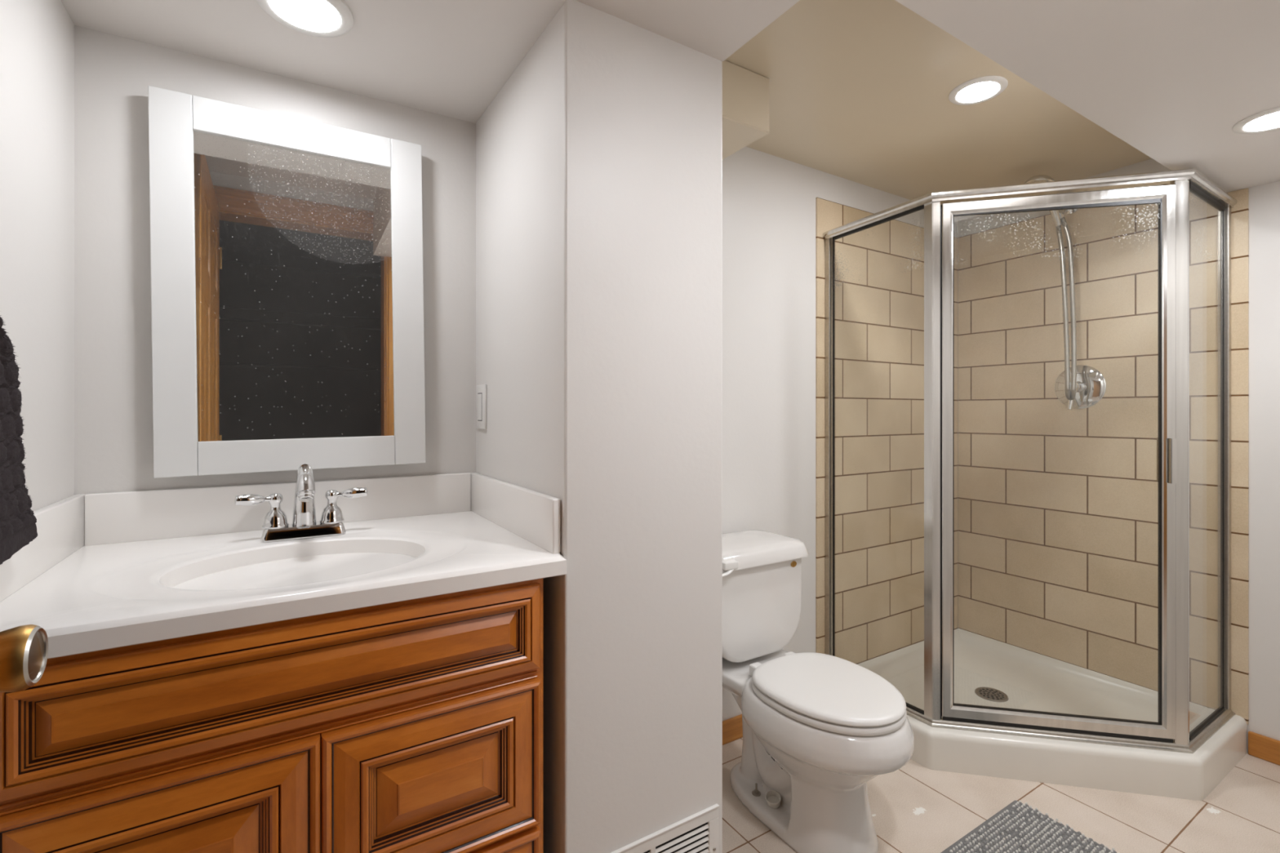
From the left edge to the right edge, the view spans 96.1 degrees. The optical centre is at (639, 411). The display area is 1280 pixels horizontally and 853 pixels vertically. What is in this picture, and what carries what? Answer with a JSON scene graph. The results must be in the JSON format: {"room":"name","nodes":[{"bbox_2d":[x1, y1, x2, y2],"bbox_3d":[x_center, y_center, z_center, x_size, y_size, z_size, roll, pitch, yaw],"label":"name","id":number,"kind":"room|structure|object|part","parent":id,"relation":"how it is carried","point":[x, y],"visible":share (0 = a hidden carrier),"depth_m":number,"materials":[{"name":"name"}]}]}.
{"room":"bathroom","nodes":[
{"label":"bathroom","id":0,"kind":"room"},
{"bbox_2d":[0,0,74,511],"bbox_3d":[-0.724,0.015,0.427,0.100,2.250,1.730,0,0,-32],"label":"wall","id":1,"kind":"structure","parent":0,"point":[37,37],"depth_m":0.94,"materials":[{"name":"paint"}]},
{"bbox_3d":[-0.760,-0.248,0.616,0.038,0.098,0.080,0,0,-32],"label":"towel ring","id":2,"kind":"object","parent":1,"relation":"attached to","visible":0},
{"bbox_2d":[0,315,37,564],"bbox_3d":[-0.745,-0.009,0.626,0.050,0.392,0.476,0,0,-33],"label":"hand towel","id":3,"kind":"object","parent":2,"relation":"hanging from","point":[18,527],"visible":1,"depth_m":0.73,"materials":[{"name":"grey fabric"}]},
{"bbox_2d":[74,25,957,720],"bbox_3d":[0.190,0.015,1.968,3.080,2.250,0.121,0,0,-32],"label":"wall","id":4,"kind":"structure","parent":0,"point":[113,429],"depth_m":1.46,"materials":[{"name":"paint"}]},
{"bbox_2d":[84,472,471,546],"bbox_3d":[-0.754,0.208,1.299,0.736,0.100,0.015,0,0,-32],"label":"backsplash","id":5,"kind":"structure","parent":4,"relation":"attached to","point":[109,517],"depth_m":1.22,"materials":[{"name":"stone"}]},
{"bbox_2d":[147,85,426,478],"bbox_3d":[-0.754,-0.259,1.280,0.512,0.774,0.037,-1,0,-31],"label":"wall mirror","id":6,"kind":"object","parent":4,"relation":"attached to","point":[286,251],"visible":0.99,"depth_m":1.25,"materials":[{"name":"white paint"}]},
{"bbox_3d":[-0.754,-0.612,1.272,0.373,0.069,0.019,-1,0,-31],"label":"rail","id":7,"kind":"part","parent":6,"relation":"part of","materials":[{"name":"white paint"}]},
{"bbox_2d":[192,128,394,441],"bbox_3d":[-0.750,-0.259,1.274,0.378,0.640,0.006,-1,0,-31],"label":"mirror glass","id":8,"kind":"object","parent":6,"relation":"on","point":[293,242],"depth_m":1.26,"materials":[{"name":"silver"}]},
{"bbox_3d":[-0.745,0.093,1.274,0.373,0.069,0.019,-1,0,-31],"label":"rail","id":9,"kind":"part","parent":6,"relation":"part of","materials":[{"name":"white paint"}]},
{"bbox_2d":[722,714,742,745],"bbox_3d":[0.277,1.102,1.967,0.952,0.077,0.014,0,0,-32],"label":"baseboard","id":10,"kind":"structure","parent":4,"relation":"attached to","point":[732,728],"depth_m":1.99,"materials":[{"name":"brown wood"}]},
{"bbox_2d":[815,197,957,664],"bbox_3d":[1.097,0.106,2.484,0.978,1.873,0.011,0,0,-32],"label":"tiled wall","id":11,"kind":"structure","parent":4,"relation":"attached to","point":[879,269],"depth_m":2.40,"materials":[{"name":"beige tile"}]},
{"bbox_2d":[475,0,722,852],"bbox_3d":[-0.159,0.015,1.419,0.367,2.250,0.682,0,0,-32],"label":"wall partition","id":12,"kind":"structure","parent":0,"point":[599,157],"depth_m":1.12,"materials":[{"name":"paint"}]},
{"bbox_2d":[475,384,486,429],"bbox_3d":[-0.404,-0.013,1.459,0.008,0.112,0.078,0,0,-32],"label":"light switch","id":13,"kind":"object","parent":12,"relation":"attached to","point":[481,390],"visible":1,"depth_m":1.45,"materials":[{"name":"white plastic"}]},
{"bbox_2d":[611,804,719,852],"bbox_3d":[0.035,0.930,1.133,0.308,0.202,0.008,0,0,-32],"label":"air vent","id":14,"kind":"object","parent":12,"relation":"in","point":[698,833],"visible":1,"depth_m":1.17,"materials":[{"name":"white plastic"}]},
{"bbox_2d":[722,60,768,159],"bbox_3d":[0.118,-0.863,1.670,0.368,0.156,0.350,0,0,-32],"label":"soffit","id":15,"kind":"object","parent":12,"relation":"attached to","point":[745,92],"depth_m":1.58,"materials":[{"name":"paint"}]},
{"bbox_2d":[61,0,1279,192],"bbox_3d":[0.621,-0.923,1.275,3.080,0.374,1.510,0,0,-32],"label":"ceiling","id":16,"kind":"structure","parent":0,"point":[1172,80],"depth_m":1.18,"materials":[{"name":"paint"}]},
{"bbox_2d":[256,0,353,37],"bbox_3d":[-0.615,-0.741,1.057,0.158,0.012,0.158,0,0,-32],"label":"recessed light","id":17,"kind":"object","parent":16,"relation":"in","point":[318,18],"visible":1,"depth_m":1.07,"materials":[{"name":"white plastic"}]},
{"bbox_2d":[1232,106,1279,133],"bbox_3d":[1.617,-0.746,1.463,0.152,0.012,0.152,0,0,-32],"label":"recessed light","id":18,"kind":"object","parent":16,"relation":"in","point":[1267,120],"visible":1,"depth_m":1.48,"materials":[{"name":"white plastic"}]},
{"bbox_2d":[724,0,1151,204],"bbox_3d":[0.929,-1.025,1.857,1.943,0.169,0.889,0,0,-32],"label":"ceiling","id":19,"kind":"structure","parent":0,"point":[860,91],"depth_m":1.79,"materials":[{"name":"paint"}]},
{"bbox_2d":[948,75,1008,105],"bbox_3d":[0.988,-0.939,1.681,0.150,0.012,0.150,0,0,-32],"label":"recessed light","id":20,"kind":"object","parent":19,"relation":"in","point":[981,89],"visible":1,"depth_m":1.67,"materials":[{"name":"white plastic"}]},
{"bbox_2d":[722,737,1279,852],"bbox_3d":[0.616,1.170,1.284,3.280,0.060,1.770,0,0,-32],"label":"floor","id":21,"kind":"structure","parent":0,"point":[915,808],"depth_m":1.63,"materials":[{"name":"tile"}]},
{"bbox_2d":[0,578,542,852],"bbox_3d":[-0.614,0.716,1.061,0.715,0.849,0.559,0,0,-32],"label":"vanity cabinet","id":22,"kind":"object","parent":21,"relation":"on","point":[415,726],"visible":0.93,"depth_m":0.82,"materials":[{"name":"brown wood"}]},
{"bbox_3d":[-0.608,0.747,0.746,0.338,0.550,0.019,0,0,-32],"label":"door","id":23,"kind":"part","parent":22,"relation":"part of","materials":[{"name":"brown wood"}]},
{"bbox_2d":[0,472,566,658],"bbox_3d":[-0.607,0.276,1.063,0.768,0.236,0.570,0,0,-32],"label":"countertop","id":24,"kind":"structure","parent":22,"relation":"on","point":[100,571],"depth_m":1.04,"materials":[{"name":"stone"}]},
{"bbox_2d":[234,463,367,542],"bbox_3d":[-0.695,0.182,1.190,0.194,0.155,0.157,0,0,6],"label":"faucet","id":25,"kind":"object","parent":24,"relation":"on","point":[276,526],"visible":1,"depth_m":1.18,"materials":[{"name":"silver metal"}]},
{"bbox_3d":[-0.771,0.175,1.148,0.023,0.023,0.063,0,0,43],"label":"lever","id":26,"kind":"part","parent":25,"relation":"part of","materials":[{"name":"silver metal"}]},
{"bbox_3d":[-0.745,0.201,1.176,0.047,0.070,0.047,0,0,-32],"label":"handle","id":27,"kind":"part","parent":25,"relation":"part of","materials":[{"name":"silver metal"}]},
{"bbox_3d":[-0.702,0.247,1.203,0.152,0.024,0.058,0,0,-32],"label":"plate","id":28,"kind":"part","parent":25,"relation":"part of","materials":[{"name":"silver metal"}]},
{"bbox_3d":[-0.680,0.171,1.166,0.045,0.132,0.130,0,0,-32],"label":"spout","id":29,"kind":"part","parent":25,"relation":"part of","materials":[{"name":"silver metal"}]},
{"bbox_3d":[-0.659,0.201,1.229,0.047,0.070,0.047,0,0,-32],"label":"handle","id":30,"kind":"part","parent":25,"relation":"part of","materials":[{"name":"silver metal"}]},
{"bbox_3d":[-0.623,0.175,1.240,0.063,0.023,0.023,0,0,-17],"label":"lever","id":31,"kind":"part","parent":25,"relation":"part of","materials":[{"name":"silver metal"}]},
{"bbox_3d":[-0.320,0.599,0.926,0.338,0.253,0.019,0,0,-32],"label":"drawer","id":32,"kind":"part","parent":22,"relation":"part of","materials":[{"name":"brown wood"}]},
{"bbox_3d":[-0.320,0.864,0.926,0.338,0.253,0.019,0,0,-32],"label":"drawer","id":33,"kind":"part","parent":22,"relation":"part of","materials":[{"name":"brown wood"}]},
{"bbox_2d":[722,529,914,852],"bbox_3d":[0.432,0.775,1.645,0.412,0.732,0.695,0,0,-32],"label":"toilet","id":34,"kind":"object","parent":21,"relation":"on","point":[818,727],"visible":0.91,"depth_m":1.52,"materials":[{"name":"ceramic"}]},
{"bbox_3d":[0.240,0.457,1.632,0.072,0.022,0.015,0,0,-38],"label":"lever arm","id":35,"kind":"part","parent":34,"relation":"part of","materials":[{"name":"white plastic"}]},
{"bbox_3d":[0.254,0.440,1.658,0.052,0.022,0.036,0,0,-32],"label":"flush lever","id":36,"kind":"part","parent":34,"relation":"part of","materials":[{"name":"white plastic"}]},
{"bbox_3d":[0.314,0.599,1.839,0.358,0.298,0.213,0,0,-32],"label":"tank","id":37,"kind":"part","parent":34,"relation":"part of","materials":[{"name":"ceramic"}]},
{"bbox_3d":[0.316,0.435,1.836,0.407,0.052,0.248,0,0,-32],"label":"tank lid","id":38,"kind":"part","parent":34,"relation":"part of","materials":[{"name":"ceramic"}]},
{"bbox_3d":[0.440,0.952,1.637,0.374,0.377,0.674,0,0,-32],"label":"bowl","id":39,"kind":"part","parent":34,"relation":"part of","materials":[{"name":"ceramic"}]},
{"bbox_3d":[0.505,0.730,1.531,0.339,0.022,0.387,0,0,-32],"label":"seat lid","id":40,"kind":"part","parent":34,"relation":"part of","materials":[{"name":"white plastic"}]},
{"bbox_3d":[0.505,0.753,1.531,0.340,0.019,0.388,0,0,-32],"label":"seat","id":41,"kind":"part","parent":34,"relation":"part of","materials":[{"name":"white plastic"}]},
{"bbox_2d":[941,800,1119,852],"bbox_3d":[0.896,1.132,1.250,0.805,0.015,0.517,0,0,-32],"label":"bath mat","id":42,"kind":"object","parent":21,"relation":"on","point":[1017,828],"visible":1,"depth_m":1.53,"materials":[{"name":"grey fabric"}]},
{"bbox_2d":[857,627,1247,800],"bbox_3d":[1.354,1.081,2.071,0.984,0.118,0.969,0,0,-32],"label":"shower pan","id":43,"kind":"object","parent":21,"relation":"on","point":[988,672],"visible":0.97,"depth_m":1.86,"materials":[{"name":"plastic"}]},
{"bbox_2d":[822,168,1237,753],"bbox_3d":[1.330,0.147,1.948,1.336,1.750,0.343,0,0,13],"label":"shower enclosure","id":44,"kind":"object","parent":43,"relation":"on","point":[1171,733],"visible":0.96,"depth_m":1.85,"materials":[{"name":"metal"}]},
{"bbox_3d":[0.964,0.159,1.890,0.032,1.695,0.045,0,0,-32],"label":"corner post","id":45,"kind":"part","parent":44,"relation":"part of","materials":[{"name":"metal"}]},
{"bbox_3d":[1.330,-0.699,1.947,1.336,0.058,0.342,0,0,13],"label":"header rail","id":46,"kind":"part","parent":44,"relation":"part of","materials":[{"name":"metal"}]},
{"bbox_3d":[1.302,0.151,1.811,0.650,1.679,0.022,0,0,12],"label":"door frame","id":47,"kind":"part","parent":44,"relation":"part of","materials":[{"name":"metal"}]},
{"bbox_3d":[1.607,0.147,1.769,0.018,0.135,0.021,0,0,12],"label":"pull handle","id":48,"kind":"part","parent":44,"relation":"part of","materials":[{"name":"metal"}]},
{"bbox_3d":[1.598,0.147,1.728,0.018,0.135,0.023,0,0,12],"label":"pull handle","id":49,"kind":"part","parent":44,"relation":"part of","materials":[{"name":"metal"}]},
{"bbox_3d":[1.641,0.153,1.746,0.042,1.706,0.023,0,0,12],"label":"corner post","id":50,"kind":"part","parent":44,"relation":"part of","materials":[{"name":"metal"}]},
{"bbox_2d":[957,158,1279,752],"bbox_3d":[1.971,0.015,2.116,0.100,2.250,1.751,0,0,-32],"label":"wall","id":51,"kind":"structure","parent":0,"point":[1264,199],"depth_m":1.90,"materials":[{"name":"paint"}]},
{"bbox_2d":[958,183,1248,724],"bbox_3d":[1.776,0.106,2.330,0.013,1.873,0.968,0,0,-32],"label":"tiled wall","id":52,"kind":"structure","parent":51,"relation":"attached to","point":[1058,505],"depth_m":2.29,"materials":[{"name":"beige tile"}]},
{"bbox_2d":[1023,174,1078,399],"bbox_3d":[1.621,-0.474,2.253,0.334,0.859,0.102,0,0,-32],"label":"shower","id":53,"kind":"object","parent":52,"relation":"attached to","point":[1058,215],"visible":0.86,"depth_m":2.28,"materials":[{"name":"silver metal"}]},
{"bbox_2d":[1054,364,1106,409],"bbox_3d":[1.738,-0.098,2.297,0.087,0.181,0.176,0,0,-32],"label":"shower valve","id":54,"kind":"object","parent":52,"relation":"attached to","point":[1091,384],"visible":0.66,"depth_m":2.29,"materials":[{"name":"silver metal"}]},
{"bbox_3d":[1.719,-0.059,2.286,0.044,0.104,0.026,0,0,-32],"label":"lever","id":55,"kind":"part","parent":54,"relation":"part of","materials":[{"name":"silver metal"}]},
{"bbox_3d":[1.737,-0.101,2.296,0.061,0.044,0.044,0,0,-32],"label":"handle","id":56,"kind":"part","parent":54,"relation":"part of","materials":[{"name":"silver metal"}]},
{"bbox_2d":[1248,731,1279,765],"bbox_3d":[2.170,1.102,1.687,0.014,0.077,0.540,0,0,-32],"label":"baseboard","id":57,"kind":"structure","parent":51,"relation":"attached to","point":[1260,746],"depth_m":1.88,"materials":[{"name":"brown wood"}]},
{"bbox_3d":[1.051,0.015,0.583,3.080,2.250,0.120,0,0,-32],"label":"wall","id":58,"kind":"structure","parent":0,"visible":0},
{"bbox_2d":[0,624,48,692],"bbox_3d":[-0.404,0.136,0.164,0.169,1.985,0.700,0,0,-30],"label":"door knob","id":59,"kind":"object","parent":58,"relation":"in","point":[24,649],"depth_m":0.44,"materials":[{"name":"gold metal"}]},
{"bbox_3d":[-0.481,0.193,0.455,0.007,0.045,0.045,0,0,-30],"label":"knob","id":60,"kind":"part","parent":59,"relation":"part of","materials":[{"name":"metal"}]}
]}

